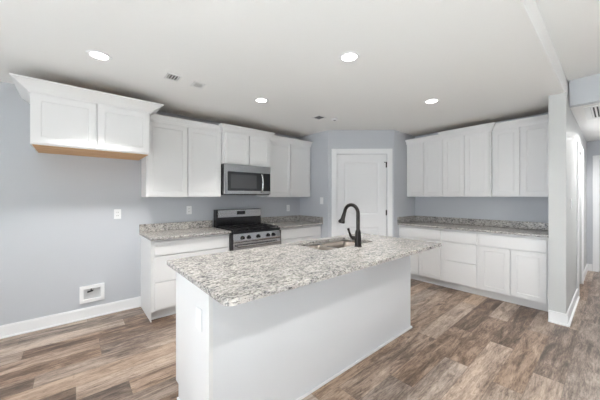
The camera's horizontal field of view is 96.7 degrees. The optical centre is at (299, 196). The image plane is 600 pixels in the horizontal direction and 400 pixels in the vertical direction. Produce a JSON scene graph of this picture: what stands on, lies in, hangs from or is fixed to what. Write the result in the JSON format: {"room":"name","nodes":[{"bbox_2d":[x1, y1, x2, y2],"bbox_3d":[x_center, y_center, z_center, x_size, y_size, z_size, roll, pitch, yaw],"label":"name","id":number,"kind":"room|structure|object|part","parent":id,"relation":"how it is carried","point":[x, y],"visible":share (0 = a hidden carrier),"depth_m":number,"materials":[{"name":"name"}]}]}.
{"room":"kitchen","nodes":[
{"label":"kitchen","id":0,"kind":"room"},
{"bbox_2d":[0,82,299,325],"bbox_3d":[-2.906,0.130,2.727,7.505,2.520,0.120,0,0,-40],"label":"wall","id":1,"kind":"structure","parent":0,"point":[60,234],"depth_m":2.94,"materials":[{"name":"grey paint"}]},
{"bbox_2d":[0,296,140,338],"bbox_3d":[-3.867,1.327,1.812,4.855,0.125,0.030,0,0,-40],"label":"baseboard","id":2,"kind":"structure","parent":1,"relation":"attached to","point":[27,326],"depth_m":2.92,"materials":[{"name":"white paint"}]},
{"bbox_2d":[9,73,163,159],"bbox_3d":[-2.162,-0.736,2.819,1.154,0.553,0.700,0,0,-40],"label":"upper cabinet","id":3,"kind":"object","parent":1,"relation":"attached to","point":[65,119],"visible":1,"depth_m":2.58,"materials":[{"name":"white paint"}]},
{"bbox_3d":[-2.176,-0.691,2.482,0.447,0.431,0.021,0,0,-40],"label":"door","id":4,"kind":"part","parent":3,"relation":"part of","materials":[{"name":"white paint"}]},
{"bbox_3d":[-2.162,-0.961,2.819,1.154,0.102,0.700,0,0,-40],"label":"crown moulding","id":5,"kind":"part","parent":3,"relation":"part of","materials":[{"name":"white paint"}]},
{"bbox_3d":[-2.201,-0.461,2.865,0.906,0.004,0.571,0,0,-40],"label":"underside panel","id":6,"kind":"part","parent":3,"relation":"part of","materials":[{"name":"brown wood"}]},
{"bbox_3d":[-1.826,-0.691,2.779,0.447,0.431,0.021,0,0,-40],"label":"door","id":7,"kind":"part","parent":3,"relation":"part of","materials":[{"name":"white paint"}]},
{"bbox_2d":[79,283,104,303],"bbox_3d":[-2.390,1.110,3.071,0.227,0.190,0.023,0,0,-40],"label":"water supply box","id":8,"kind":"object","parent":1,"relation":"attached to","point":[90,293],"visible":1,"depth_m":3.07,"materials":[{"name":"white plastic"}]},
{"bbox_2d":[114,209,120,218],"bbox_3d":[-2.209,0.210,3.233,0.072,0.116,0.009,0,0,-40],"label":"electrical outlet","id":9,"kind":"object","parent":1,"relation":"attached to","point":[117,212],"visible":1,"depth_m":3.23,"materials":[{"name":"white plastic"}]},
{"bbox_2d":[139,220,212,231],"bbox_3d":[-1.670,0.402,3.684,0.948,0.100,0.020,0,0,-40],"label":"backsplash","id":10,"kind":"structure","parent":1,"relation":"attached to","point":[209,223],"depth_m":3.64,"materials":[{"name":"stone"}]},
{"bbox_2d":[141,114,220,196],"bbox_3d":[-1.549,-0.491,3.561,0.928,0.993,0.363,0,0,-40],"label":"upper cabinet","id":11,"kind":"object","parent":1,"relation":"attached to","point":[184,159],"visible":0.79,"depth_m":3.41,"materials":[{"name":"white paint"}]},
{"bbox_3d":[-1.633,-0.452,3.311,0.449,0.889,0.021,0,0,-40],"label":"door","id":12,"kind":"part","parent":11,"relation":"part of","materials":[{"name":"white paint"}]},
{"bbox_3d":[-1.450,-0.944,3.443,0.928,0.088,0.054,0,0,-40],"label":"crown moulding","id":13,"kind":"part","parent":11,"relation":"part of","materials":[{"name":"white paint"}]},
{"bbox_3d":[-1.285,-0.452,3.607,0.442,0.889,0.021,0,0,-40],"label":"door","id":14,"kind":"part","parent":11,"relation":"part of","materials":[{"name":"white paint"}]},
{"bbox_2d":[186,206,191,213],"bbox_3d":[-1.569,0.190,3.778,0.072,0.116,0.009,0,0,-40],"label":"electrical outlet","id":15,"kind":"object","parent":1,"relation":"attached to","point":[188,208],"visible":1,"depth_m":3.77,"materials":[{"name":"white plastic"}]},
{"bbox_2d":[218,123,274,166],"bbox_3d":[-0.873,-0.734,4.077,0.888,0.533,0.453,0,0,-40],"label":"upper cabinet","id":16,"kind":"object","parent":1,"relation":"attached to","point":[240,145],"visible":0.84,"depth_m":3.89,"materials":[{"name":"white paint"}]},
{"bbox_3d":[-0.895,-0.688,3.826,0.357,0.417,0.021,0,0,-40],"label":"door","id":17,"kind":"part","parent":16,"relation":"part of","materials":[{"name":"white paint"}]},
{"bbox_2d":[221,163,269,194],"bbox_3d":[-0.868,-0.242,4.071,0.760,0.435,0.466,0,0,-40],"label":"microwave","id":18,"kind":"object","parent":16,"relation":"attached to","point":[236,179],"visible":0.96,"depth_m":3.88,"materials":[{"name":"silver metal"}]},
{"bbox_3d":[-0.784,-0.220,3.902,0.578,0.270,0.002,0,0,-40],"label":"door glass","id":19,"kind":"part","parent":18,"relation":"part of","materials":[{"name":"black glass"}]},
{"bbox_3d":[-0.572,-0.200,4.055,0.025,0.279,0.059,0,0,-40],"label":"door handle","id":20,"kind":"part","parent":18,"relation":"part of","materials":[{"name":"silver metal"}]},
{"bbox_3d":[-0.512,-0.220,4.133,0.125,0.270,0.002,0,0,-40],"label":"control panel","id":21,"kind":"part","parent":18,"relation":"part of","materials":[{"name":"black glass"}]},
{"bbox_3d":[-0.873,-0.950,4.077,0.888,0.100,0.453,0,0,-40],"label":"crown moulding","id":22,"kind":"part","parent":16,"relation":"part of","materials":[{"name":"white paint"}]},
{"bbox_3d":[-0.617,-0.688,4.063,0.352,0.417,0.021,0,0,-40],"label":"door","id":23,"kind":"part","parent":16,"relation":"part of","materials":[{"name":"white paint"}]},
{"bbox_2d":[261,215,299,222],"bbox_3d":[-0.354,0.402,4.802,0.925,0.100,0.020,0,0,-40],"label":"backsplash","id":24,"kind":"structure","parent":1,"relation":"attached to","point":[295,217],"depth_m":4.79,"materials":[{"name":"stone"}]},
{"bbox_2d":[257,135,312,196],"bbox_3d":[-0.231,-0.491,4.682,0.990,0.993,0.363,0,0,-40],"label":"upper cabinet","id":25,"kind":"object","parent":1,"relation":"attached to","point":[289,157],"visible":0.85,"depth_m":4.53,"materials":[{"name":"white paint"}]},
{"bbox_3d":[-0.339,-0.452,4.411,0.446,0.889,0.021,0,0,-40],"label":"door","id":26,"kind":"part","parent":25,"relation":"part of","materials":[{"name":"white paint"}]},
{"bbox_3d":[-0.231,-0.944,4.682,0.990,0.088,0.363,0,0,-40],"label":"crown moulding","id":27,"kind":"part","parent":25,"relation":"part of","materials":[{"name":"white paint"}]},
{"bbox_3d":[0.011,-0.452,4.708,0.450,0.889,0.021,0,0,-40],"label":"door","id":28,"kind":"part","parent":25,"relation":"part of","materials":[{"name":"white paint"}]},
{"bbox_2d":[0,0,568,137],"bbox_3d":[-1.135,-1.305,1.953,9.200,0.350,3.753,0,0,-40],"label":"ceiling","id":29,"kind":"structure","parent":0,"point":[485,61],"depth_m":2.15,"materials":[{"name":"white paint"}]},
{"bbox_2d":[86,50,111,60],"bbox_3d":[-1.604,-1.126,2.134,0.172,0.006,0.172,0,0,-40],"label":"recessed light","id":30,"kind":"object","parent":29,"relation":"in","point":[99,55],"visible":1,"depth_m":2.13,"materials":[{"name":"white paint"}]},
{"bbox_2d":[164,72,181,81],"bbox_3d":[-1.197,-1.126,2.520,0.125,0.008,0.145,0,0,-40],"label":"ceiling vent","id":31,"kind":"object","parent":29,"relation":"in","point":[169,76],"visible":1,"depth_m":2.51,"materials":[{"name":"silver metal"}]},
{"bbox_2d":[190,81,205,88],"bbox_3d":[-1.028,-1.126,2.699,0.115,0.008,0.125,0,0,-40],"label":"ceiling vent","id":32,"kind":"object","parent":29,"relation":"in","point":[194,84],"visible":1,"depth_m":2.69,"materials":[{"name":"silver metal"}]},
{"bbox_2d":[254,97,268,102],"bbox_3d":[-0.451,-1.126,3.124,0.172,0.006,0.172,0,0,-40],"label":"recessed light","id":33,"kind":"object","parent":29,"relation":"in","point":[259,100],"visible":1,"depth_m":3.12,"materials":[{"name":"white paint"}]},
{"bbox_2d":[312,115,326,119],"bbox_3d":[0.272,-1.126,3.795,0.150,0.008,0.150,0,0,-40],"label":"ceiling vent","id":34,"kind":"object","parent":29,"relation":"in","point":[318,117],"visible":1,"depth_m":3.79,"materials":[{"name":"silver metal"}]},
{"bbox_2d":[339,51,359,61],"bbox_3d":[0.398,-1.126,2.156,0.172,0.006,0.172,0,0,-40],"label":"recessed light","id":35,"kind":"object","parent":29,"relation":"in","point":[349,56],"visible":1,"depth_m":2.14,"materials":[{"name":"white paint"}]},
{"bbox_2d":[424,98,439,103],"bbox_3d":[1.554,-1.126,3.152,0.172,0.006,0.172,0,0,-40],"label":"recessed light","id":36,"kind":"object","parent":29,"relation":"in","point":[434,100],"visible":1,"depth_m":3.15,"materials":[{"name":"white paint"}]},
{"bbox_2d":[0,271,599,399],"bbox_3d":[1.366,1.440,1.095,11.900,0.100,8.300,0,0,-40],"label":"floor","id":37,"kind":"structure","parent":0,"point":[459,345],"depth_m":2.28,"materials":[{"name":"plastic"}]},
{"bbox_2d":[141,234,228,321],"bbox_3d":[-1.477,0.936,3.468,0.933,0.907,0.598,0,0,-40],"label":"base cabinet","id":38,"kind":"object","parent":37,"relation":"on","point":[158,280],"visible":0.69,"depth_m":3.08,"materials":[{"name":"white paint"}]},
{"bbox_3d":[-1.835,0.936,3.174,0.008,0.907,0.583,0,0,-40],"label":"panel","id":39,"kind":"part","parent":38,"relation":"part of","materials":[{"name":"white paint"}]},
{"bbox_3d":[-1.334,1.381,3.305,0.925,0.018,0.012,0,0,-40],"label":"shoe moulding","id":40,"kind":"part","parent":38,"relation":"part of","materials":[{"name":"white paint"}]},
{"bbox_3d":[-1.285,1.113,3.252,0.870,0.293,0.020,0,0,-40],"label":"drawer","id":41,"kind":"part","parent":38,"relation":"part of","materials":[{"name":"white paint"}]},
{"bbox_2d":[139,220,230,240],"bbox_3d":[-1.471,0.417,3.450,0.948,0.130,0.633,0,0,-40],"label":"countertop","id":42,"kind":"structure","parent":38,"relation":"on","point":[158,231],"depth_m":3.47,"materials":[{"name":"stone"}]},
{"bbox_3d":[-1.285,0.814,3.252,0.870,0.277,0.020,0,0,-40],"label":"drawer","id":43,"kind":"part","parent":38,"relation":"part of","materials":[{"name":"white paint"}]},
{"bbox_3d":[-1.285,0.585,3.252,0.870,0.150,0.020,0,0,-40],"label":"drawer","id":44,"kind":"part","parent":38,"relation":"part of","materials":[{"name":"white paint"}]},
{"bbox_2d":[214,208,280,250],"bbox_3d":[-0.780,0.792,3.979,0.782,1.195,0.719,0,0,-40],"label":"stove","id":45,"kind":"object","parent":37,"relation":"on","point":[247,230],"visible":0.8,"depth_m":3.92,"materials":[{"name":"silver metal"}]},
{"bbox_3d":[-0.925,0.256,4.163,0.740,0.112,0.008,0,0,-40],"label":"backguard panel","id":46,"kind":"part","parent":45,"relation":"part of","materials":[{"name":"silver metal"}]},
{"bbox_2d":[219,226,279,233],"bbox_3d":[-0.764,0.478,3.961,0.782,0.032,0.515,0,0,-40],"label":"cooktop","id":47,"kind":"object","parent":45,"relation":"in","point":[234,229],"depth_m":3.79,"materials":[{"name":"black metal"}]},
{"bbox_3d":[-0.593,0.901,3.759,0.766,0.578,0.034,0,0,-40],"label":"oven door","id":48,"kind":"part","parent":45,"relation":"part of","materials":[{"name":"silver metal"}]},
{"bbox_3d":[-0.592,0.551,3.758,0.762,0.108,0.034,0,0,-40],"label":"control panel","id":49,"kind":"part","parent":45,"relation":"part of","materials":[{"name":"silver metal"}]},
{"bbox_3d":[-0.564,0.655,3.725,0.682,0.026,0.054,0,0,-40],"label":"door handle","id":50,"kind":"part","parent":45,"relation":"part of","materials":[{"name":"silver metal"}]},
{"bbox_2d":[176,240,411,399],"bbox_3d":[0.147,0.936,2.361,2.201,0.907,0.636,0,0,-40],"label":"kitchen island","id":51,"kind":"object","parent":37,"relation":"on","point":[287,345],"visible":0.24,"depth_m":1.80,"materials":[{"name":"white paint"}]},
{"bbox_3d":[-0.673,0.936,1.659,0.018,0.907,0.600,0,0,-40],"label":"panel","id":52,"kind":"part","parent":51,"relation":"part of","materials":[{"name":"white paint"}]},
{"bbox_2d":[196,305,201,331],"bbox_3d":[-0.579,0.695,1.527,0.006,0.125,0.085,0,0,-40],"label":"cover plate","id":53,"kind":"object","parent":51,"relation":"attached to","point":[198,310],"visible":1,"depth_m":1.51,"materials":[{"name":"white plastic"}]},
{"bbox_3d":[0.174,1.381,2.329,2.201,0.017,0.552,0,0,-40],"label":"shoe moulding","id":54,"kind":"part","parent":51,"relation":"part of","materials":[{"name":"white paint"}]},
{"bbox_2d":[167,233,441,305],"bbox_3d":[0.217,0.467,2.255,2.239,0.030,0.985,0,0,-40],"label":"island countertop","id":55,"kind":"structure","parent":51,"relation":"on","point":[236,277],"depth_m":1.81,"materials":[{"name":"stone"}]},
{"bbox_2d":[306,241,362,249],"bbox_3d":[0.354,0.589,2.617,0.712,0.202,0.386,0,0,-40],"label":"sink","id":56,"kind":"object","parent":55,"relation":"in","point":[339,244],"visible":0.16,"depth_m":2.85,"materials":[{"name":"silver metal"}]},
{"bbox_3d":[0.190,0.589,2.477,0.279,0.202,0.384,0,0,-40],"label":"bowl","id":57,"kind":"part","parent":56,"relation":"part of","materials":[{"name":"silver metal"}]},
{"bbox_3d":[0.470,0.589,2.715,0.409,0.202,0.384,0,0,-40],"label":"bowl","id":58,"kind":"part","parent":56,"relation":"part of","materials":[{"name":"silver metal"}]},
{"bbox_2d":[339,203,361,246],"bbox_3d":[0.450,0.256,2.484,0.114,0.392,0.254,0,0,-40],"label":"faucet","id":59,"kind":"object","parent":55,"relation":"on","point":[357,237],"visible":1,"depth_m":2.42,"materials":[{"name":"black metal"}]},
{"bbox_3d":[0.469,0.340,2.426,0.086,0.112,0.038,0,0,-3],"label":"handle","id":60,"kind":"part","parent":59,"relation":"part of","materials":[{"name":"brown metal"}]},
{"bbox_2d":[280,225,320,243],"bbox_3d":[-0.167,0.936,4.581,0.920,0.907,0.598,0,0,-40],"label":"base cabinet","id":61,"kind":"object","parent":37,"relation":"on","point":[294,234],"visible":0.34,"depth_m":4.34,"materials":[{"name":"white paint"}]},
{"bbox_3d":[-0.148,0.968,4.219,0.430,0.585,0.021,0,0,-40],"label":"door","id":62,"kind":"part","parent":61,"relation":"part of","materials":[{"name":"white paint"}]},
{"bbox_2d":[261,215,322,228],"bbox_3d":[-0.156,0.417,4.569,0.925,0.130,0.633,0,0,-40],"label":"countertop","id":63,"kind":"structure","parent":61,"relation":"on","point":[295,220],"depth_m":4.68,"materials":[{"name":"stone"}]},
{"bbox_3d":[0.186,0.968,4.503,0.433,0.585,0.021,0,0,-40],"label":"door","id":64,"kind":"part","parent":61,"relation":"part of","materials":[{"name":"white paint"}]},
{"bbox_2d":[399,225,443,285],"bbox_3d":[2.157,0.936,4.532,0.598,0.907,0.712,0,0,-40],"label":"base cabinet","id":65,"kind":"object","parent":37,"relation":"on","point":[426,266],"visible":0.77,"depth_m":4.26,"materials":[{"name":"white paint"}]},
{"bbox_3d":[1.827,0.978,4.475,0.021,0.588,0.332,0,0,-40],"label":"door","id":66,"kind":"part","parent":65,"relation":"part of","materials":[{"name":"white paint"}]},
{"bbox_3d":[1.936,0.590,4.346,0.020,0.156,0.670,0,0,-40],"label":"drawer","id":67,"kind":"part","parent":65,"relation":"part of","materials":[{"name":"white paint"}]},
{"bbox_3d":[2.046,0.978,4.216,0.021,0.588,0.330,0,0,-40],"label":"door","id":68,"kind":"part","parent":65,"relation":"part of","materials":[{"name":"white paint"}]},
{"bbox_2d":[442,229,479,294],"bbox_3d":[2.543,0.936,4.078,0.598,0.907,0.478,0,0,-40],"label":"base cabinet","id":69,"kind":"object","parent":37,"relation":"on","point":[460,248],"visible":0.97,"depth_m":3.87,"materials":[{"name":"white paint"}]},
{"bbox_3d":[2.323,1.115,3.891,0.020,0.314,0.442,0,0,-40],"label":"drawer","id":70,"kind":"part","parent":69,"relation":"part of","materials":[{"name":"white paint"}]},
{"bbox_3d":[2.323,0.813,3.891,0.020,0.262,0.442,0,0,-40],"label":"drawer","id":71,"kind":"part","parent":69,"relation":"part of","materials":[{"name":"white paint"}]},
{"bbox_3d":[2.323,0.590,3.891,0.020,0.156,0.442,0,0,-40],"label":"drawer","id":72,"kind":"part","parent":69,"relation":"part of","materials":[{"name":"white paint"}]},
{"bbox_2d":[479,232,548,311],"bbox_3d":[2.934,0.936,3.618,0.598,0.907,0.727,0,0,-40],"label":"base cabinet","id":73,"kind":"object","parent":37,"relation":"on","point":[514,269],"visible":0.94,"depth_m":3.40,"materials":[{"name":"white paint"}]},
{"bbox_2d":[397,216,548,237],"bbox_3d":[2.539,0.417,4.056,0.633,0.130,1.936,0,0,-40],"label":"countertop","id":74,"kind":"structure","parent":73,"relation":"on","point":[536,229],"depth_m":4.00,"materials":[{"name":"stone"}]},
{"bbox_3d":[2.598,0.978,3.567,0.021,0.588,0.334,0,0,-40],"label":"door","id":75,"kind":"part","parent":73,"relation":"part of","materials":[{"name":"white paint"}]},
{"bbox_3d":[2.711,0.590,3.435,0.020,0.156,0.682,0,0,-40],"label":"drawer","id":76,"kind":"part","parent":73,"relation":"part of","materials":[{"name":"white paint"}]},
{"bbox_3d":[2.823,0.978,3.303,0.021,0.588,0.336,0,0,-40],"label":"door","id":77,"kind":"part","parent":73,"relation":"part of","materials":[{"name":"white paint"}]},
{"bbox_2d":[300,130,327,237],"bbox_3d":[0.234,0.130,4.904,0.100,2.520,0.870,0,0,-40],"label":"wall","id":78,"kind":"structure","parent":0,"point":[309,206],"depth_m":4.72,"materials":[{"name":"grey paint"}]},
{"bbox_2d":[328,130,393,236],"bbox_3d":[1.036,0.130,4.582,1.115,2.520,0.100,0,0,1],"label":"wall","id":79,"kind":"structure","parent":0,"point":[337,139],"depth_m":4.53,"materials":[{"name":"grey paint"}]},
{"bbox_2d":[337,154,386,235],"bbox_3d":[1.052,0.331,4.526,0.851,2.103,0.107,0,0,1],"label":"door","id":80,"kind":"structure","parent":79,"relation":"in","point":[361,178],"depth_m":4.55,"materials":[{"name":"white paint"}]},
{"bbox_2d":[332,149,391,236],"bbox_3d":[1.049,0.288,4.521,1.027,2.203,0.022,0,0,1],"label":"trim","id":81,"kind":"structure","parent":79,"relation":"attached to","point":[335,152],"depth_m":4.51,"materials":[{"name":"white paint"}]},
{"bbox_2d":[394,130,414,237],"bbox_3d":[1.841,0.130,4.801,0.736,2.520,0.100,0,0,-40],"label":"wall","id":82,"kind":"structure","parent":0,"point":[404,206],"depth_m":4.66,"materials":[{"name":"grey paint"}]},
{"bbox_2d":[415,113,548,222],"bbox_3d":[2.795,0.130,4.339,0.120,2.520,2.040,0,0,-40],"label":"wall","id":83,"kind":"structure","parent":0,"point":[526,209],"depth_m":4.13,"materials":[{"name":"grey paint"}]},
{"bbox_2d":[405,134,442,196],"bbox_3d":[2.203,-0.505,4.660,0.363,1.010,0.687,0,0,-40],"label":"upper cabinet","id":84,"kind":"object","parent":83,"relation":"attached to","point":[424,154],"visible":0.85,"depth_m":4.52,"materials":[{"name":"white paint"}]},
{"bbox_3d":[2.016,-0.468,4.669,0.021,0.912,0.298,0,0,-40],"label":"door","id":85,"kind":"part","parent":84,"relation":"part of","materials":[{"name":"white paint"}]},
{"bbox_3d":[2.203,-0.969,4.660,0.363,0.082,0.687,0,0,-40],"label":"crown moulding","id":86,"kind":"part","parent":84,"relation":"part of","materials":[{"name":"white paint"}]},
{"bbox_3d":[2.216,-0.468,4.434,0.021,0.912,0.297,0,0,-40],"label":"door","id":87,"kind":"part","parent":84,"relation":"part of","materials":[{"name":"white paint"}]},
{"bbox_2d":[437,122,495,196],"bbox_3d":[2.615,-0.517,4.133,0.418,1.034,0.768,0,0,-40],"label":"upper cabinet","id":88,"kind":"object","parent":83,"relation":"attached to","point":[467,151],"visible":0.84,"depth_m":3.99,"materials":[{"name":"white paint"}]},
{"bbox_3d":[2.389,-0.470,4.152,0.021,0.916,0.290,0,0,-40],"label":"door","id":89,"kind":"part","parent":88,"relation":"part of","materials":[{"name":"white paint"}]},
{"bbox_3d":[2.615,-0.983,4.133,0.418,0.102,0.768,0,0,-40],"label":"crown moulding","id":90,"kind":"part","parent":88,"relation":"part of","materials":[{"name":"white paint"}]},
{"bbox_3d":[2.592,-0.470,3.914,0.021,0.916,0.304,0,0,-40],"label":"door","id":91,"kind":"part","parent":88,"relation":"part of","materials":[{"name":"white paint"}]},
{"bbox_2d":[416,216,548,229],"bbox_3d":[2.773,0.402,4.254,0.020,0.100,1.936,0,0,-40],"label":"backsplash","id":92,"kind":"structure","parent":83,"relation":"attached to","point":[482,222],"depth_m":4.11,"materials":[{"name":"stone"}]},
{"bbox_2d":[492,114,548,196],"bbox_3d":[3.052,-0.515,3.661,0.363,1.030,0.636,0,0,-40],"label":"upper cabinet","id":93,"kind":"object","parent":83,"relation":"attached to","point":[520,147],"visible":0.79,"depth_m":3.55,"materials":[{"name":"white paint"}]},
{"bbox_3d":[2.848,-0.472,3.690,0.021,0.920,0.294,0,0,-40],"label":"door","id":94,"kind":"part","parent":93,"relation":"part of","materials":[{"name":"white paint"}]},
{"bbox_3d":[2.935,-0.983,3.561,0.054,0.094,0.636,0,0,-40],"label":"crown moulding","id":95,"kind":"part","parent":93,"relation":"part of","materials":[{"name":"white paint"}]},
{"bbox_3d":[3.050,-0.472,3.452,0.021,0.920,0.297,0,0,-40],"label":"door","id":96,"kind":"part","parent":93,"relation":"part of","materials":[{"name":"white paint"}]},
{"bbox_2d":[535,0,599,82],"bbox_3d":[1.336,-1.405,-1.394,8.630,0.150,4.546,0,0,-40],"label":"ceiling","id":97,"kind":"structure","parent":0,"point":[572,26],"depth_m":2.16,"materials":[{"name":"white paint"}]},
{"bbox_2d":[549,92,586,313],"bbox_3d":[4.139,0.131,4.051,3.445,2.519,0.140,0,0,-40],"label":"wall","id":98,"kind":"structure","parent":0,"point":[564,130],"depth_m":2.97,"materials":[{"name":"grey paint"}]},
{"bbox_2d":[548,288,579,326],"bbox_3d":[3.300,1.327,3.317,1.275,0.125,0.170,0,0,-40],"label":"baseboard","id":99,"kind":"structure","parent":98,"relation":"attached to","point":[555,317],"depth_m":2.95,"materials":[{"name":"white paint"}]},
{"bbox_2d":[577,141,583,295],"bbox_3d":[4.194,0.312,3.990,0.950,2.155,0.022,0,0,-40],"label":"trim","id":100,"kind":"structure","parent":98,"relation":"attached to","point":[579,147],"depth_m":3.69,"materials":[{"name":"white paint"}]},
{"bbox_2d":[584,264,587,279],"bbox_3d":[4.991,1.327,4.674,1.140,0.125,0.014,0,0,-40],"label":"baseboard","id":101,"kind":"structure","parent":98,"relation":"attached to","point":[586,267],"depth_m":4.67,"materials":[{"name":"white paint"}]},
{"bbox_2d":[569,73,599,107],"bbox_3d":[3.504,-1.185,2.640,0.100,0.290,1.183,0,0,-40],"label":"wall","id":102,"kind":"structure","parent":0,"point":[584,90],"depth_m":2.97,"materials":[{"name":"grey paint"}]},
{"bbox_2d":[570,103,599,141],"bbox_3d":[4.783,-1.115,3.662,3.168,0.150,1.285,0,0,-40],"label":"ceiling","id":103,"kind":"structure","parent":0,"point":[590,129],"depth_m":3.85,"materials":[{"name":"white paint"}]},
{"bbox_2d":[583,104,599,119],"bbox_3d":[3.757,-1.034,3.115,0.740,0.012,0.580,0,0,-40],"label":"ceiling vent","id":104,"kind":"object","parent":103,"relation":"in","point":[592,112],"visible":1,"depth_m":3.25,"materials":[{"name":"silver metal"}]},
{"bbox_2d":[587,140,599,271],"bbox_3d":[5.843,0.175,4.629,0.100,2.430,1.185,0,0,-40],"label":"wall","id":105,"kind":"structure","parent":0,"point":[593,147],"depth_m":5.01,"materials":[{"name":"grey paint"}]},
{"bbox_2d":[593,155,599,271],"bbox_3d":[5.775,0.312,4.614,0.022,2.155,0.970,0,0,-40],"label":"trim","id":106,"kind":"structure","parent":105,"relation":"attached to","point":[596,158],"depth_m":4.94,"materials":[{"name":"white paint"}]}
]}

